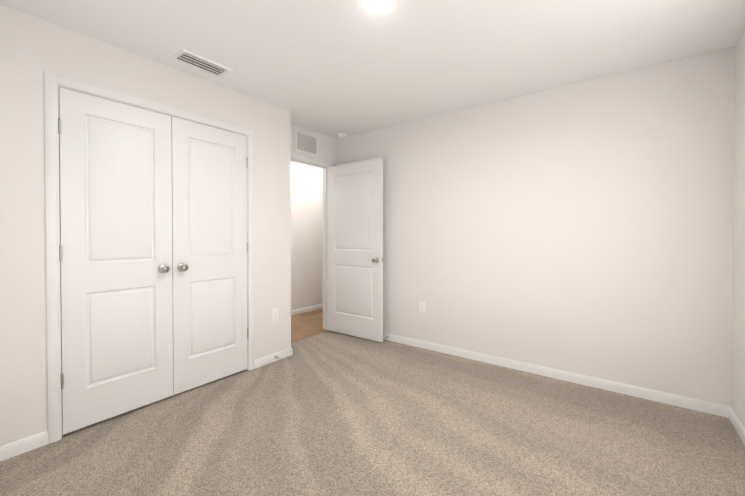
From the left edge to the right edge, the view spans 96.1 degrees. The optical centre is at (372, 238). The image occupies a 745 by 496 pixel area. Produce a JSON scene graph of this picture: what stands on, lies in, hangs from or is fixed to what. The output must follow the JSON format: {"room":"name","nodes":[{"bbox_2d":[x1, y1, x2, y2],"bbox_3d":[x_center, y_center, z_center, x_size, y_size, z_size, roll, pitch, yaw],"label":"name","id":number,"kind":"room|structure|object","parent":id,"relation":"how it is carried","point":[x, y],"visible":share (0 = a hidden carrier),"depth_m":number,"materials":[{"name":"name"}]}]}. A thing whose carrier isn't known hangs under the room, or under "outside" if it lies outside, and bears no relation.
{"room":"empty bedroom","nodes":[
{"label":"empty bedroom","id":0,"kind":"room"},
{"bbox_2d":[0,4,290,446],"bbox_3d":[-1.604,-0.035,2.386,0.100,2.440,2.490,0,1,37],"label":"wall","id":1,"kind":"structure","parent":0,"point":[33,49],"depth_m":1.92,"materials":[{"name":"white paint"}]},
{"bbox_2d":[0,431,47,461],"bbox_3d":[-2.083,1.155,1.664,0.012,0.075,0.681,0,1,37],"label":"baseboard","id":2,"kind":"structure","parent":1,"relation":"attached to","point":[18,447],"depth_m":1.85,"materials":[{"name":"white wood"}]},
{"bbox_2d":[58,87,172,434],"bbox_3d":[-1.649,0.137,2.213,0.108,2.063,0.620,0,1,37],"label":"closet door","id":3,"kind":"structure","parent":1,"relation":"in","point":[115,189],"depth_m":2.19,"materials":[{"name":"painted wood"},{"name":"satin nickel"}]},
{"bbox_2d":[44,71,254,443],"bbox_3d":[-1.522,0.131,2.508,0.112,2.104,1.273,0,1,37],"label":"door frame","id":4,"kind":"structure","parent":1,"relation":"attached to","point":[59,207],"depth_m":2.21,"materials":[{"name":"white wood"}]},
{"bbox_2d":[171,117,248,394],"bbox_3d":[-1.276,0.132,2.713,0.108,2.063,0.620,0,1,37],"label":"closet door","id":5,"kind":"structure","parent":1,"relation":"in","point":[209,239],"depth_m":2.69,"materials":[{"name":"painted wood"},{"name":"satin nickel"}]},
{"bbox_2d":[255,348,292,368],"bbox_3d":[-1.053,1.138,3.285,0.301,0.075,0.432,0,1,37],"label":"baseboard","id":6,"kind":"structure","parent":1,"relation":"attached to","point":[268,359],"depth_m":3.18,"materials":[{"name":"white wood"}]},
{"bbox_2d":[272,308,277,320],"bbox_3d":[-0.932,0.731,3.205,0.008,0.115,0.070,0,1,37],"label":"outlet","id":7,"kind":"object","parent":1,"relation":"attached to","point":[274,314],"visible":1,"depth_m":3.20,"materials":[{"name":"white plastic"}]},
{"bbox_2d":[290,161,322,310],"bbox_3d":[-1.021,-0.066,5.325,0.100,2.440,2.920,0,1,37],"label":"wall","id":8,"kind":"structure","parent":0,"point":[306,241],"depth_m":5.23,"materials":[{"name":"white paint"}]},
{"bbox_2d":[291,304,322,315],"bbox_3d":[-0.976,1.116,5.304,0.012,0.075,2.920,0,1,37],"label":"baseboard","id":9,"kind":"structure","parent":8,"relation":"attached to","point":[306,309],"depth_m":5.23,"materials":[{"name":"white wood"}]},
{"bbox_2d":[291,308,328,342],"bbox_3d":[-0.620,1.174,5.039,1.100,0.026,2.920,0,1,37],"label":"floor","id":10,"kind":"structure","parent":0,"point":[306,325],"depth_m":4.47,"materials":[{"name":"brown wood"}]},
{"bbox_2d":[290,124,335,165],"bbox_3d":[-0.805,-0.052,3.954,0.115,2.440,0.980,0,1,37],"label":"wall","id":11,"kind":"structure","parent":0,"point":[326,148],"depth_m":4.09,"materials":[{"name":"white paint"}]},
{"bbox_2d":[295,129,317,156],"bbox_3d":[-0.762,-1.103,3.895,0.012,0.244,0.350,0,1,37],"label":"air vent","id":12,"kind":"object","parent":11,"relation":"in","point":[306,143],"visible":1,"depth_m":3.89,"materials":[{"name":"white metal"}]},
{"bbox_2d":[290,153,332,329],"bbox_3d":[-0.835,0.110,3.916,0.146,2.117,0.943,0,1,37],"label":"door frame","id":13,"kind":"structure","parent":11,"relation":"attached to","point":[325,319],"depth_m":4.23,"materials":[{"name":"white wood"}]},
{"bbox_2d":[327,158,382,341],"bbox_3d":[-0.232,0.134,3.958,0.858,2.033,0.181,0,1,36],"label":"bedroom door","id":14,"kind":"structure","parent":11,"relation":"in","point":[354,249],"depth_m":3.91,"materials":[{"name":"painted wood"},{"name":"satin nickel"}]},
{"bbox_2d":[0,331,744,495],"bbox_3d":[-0.076,1.206,1.808,3.635,0.030,3.570,0,1,37],"label":"floor carpet","id":15,"kind":"object","parent":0,"point":[330,413],"visible":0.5,"depth_m":1.98,"materials":[{"name":"beige carpet"}]},
{"bbox_2d":[0,0,744,138],"bbox_3d":[0.063,-1.311,2.888,4.735,0.100,5.510,0,1,37],"label":"ceiling","id":16,"kind":"structure","parent":0,"point":[332,68],"depth_m":2.14,"materials":[{"name":"white paint"}]},
{"bbox_2d":[169,49,231,77],"bbox_3d":[-1.232,-1.251,2.418,0.207,0.009,0.357,0,1,37],"label":"ceiling vent","id":17,"kind":"object","parent":16,"relation":"in","point":[197,62],"visible":1,"depth_m":2.40,"materials":[{"name":"white metal"}]},
{"bbox_2d":[338,133,347,137],"bbox_3d":[-0.363,-1.254,4.104,0.124,0.039,0.124,0,1,37],"label":"smoke detector","id":18,"kind":"object","parent":16,"relation":"attached to","point":[342,135],"visible":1,"depth_m":4.07,"materials":[{"name":"white plastic"}]},
{"bbox_2d":[361,0,393,10],"bbox_3d":[0.026,-1.234,1.727,0.176,0.028,0.176,0,1,37],"label":"recessed light","id":19,"kind":"object","parent":16,"relation":"in","point":[377,5],"visible":1,"depth_m":1.75,"materials":[{"name":"white"}]},
{"bbox_2d":[336,46,734,405],"bbox_3d":[0.934,-0.045,3.330,3.650,2.440,0.100,0,1,37],"label":"wall","id":20,"kind":"structure","parent":0,"point":[585,228],"depth_m":2.71,"materials":[{"name":"white paint"}]},
{"bbox_2d":[419,301,424,312],"bbox_3d":[0.528,0.736,3.574,0.070,0.115,0.008,0,1,37],"label":"outlet","id":21,"kind":"object","parent":20,"relation":"attached to","point":[422,307],"visible":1,"depth_m":3.57,"materials":[{"name":"white plastic"}]},
{"bbox_2d":[383,333,723,416],"bbox_3d":[0.947,1.138,3.263,3.535,0.075,0.012,0,1,37],"label":"baseboard","id":22,"kind":"structure","parent":20,"relation":"attached to","point":[667,398],"depth_m":2.72,"materials":[{"name":"white wood"}]},
{"bbox_2d":[731,31,744,427],"bbox_3d":[1.370,-0.018,0.778,0.100,2.440,3.670,0,1,37],"label":"wall","id":23,"kind":"structure","parent":0,"point":[738,350],"depth_m":2.08,"materials":[{"name":"white paint"}]},
{"bbox_2d":[724,405,744,444],"bbox_3d":[1.320,1.164,0.816,0.012,0.075,3.450,0,1,37],"label":"baseboard","id":24,"kind":"structure","parent":23,"relation":"attached to","point":[729,413],"depth_m":2.09,"materials":[{"name":"white wood"}]}
]}

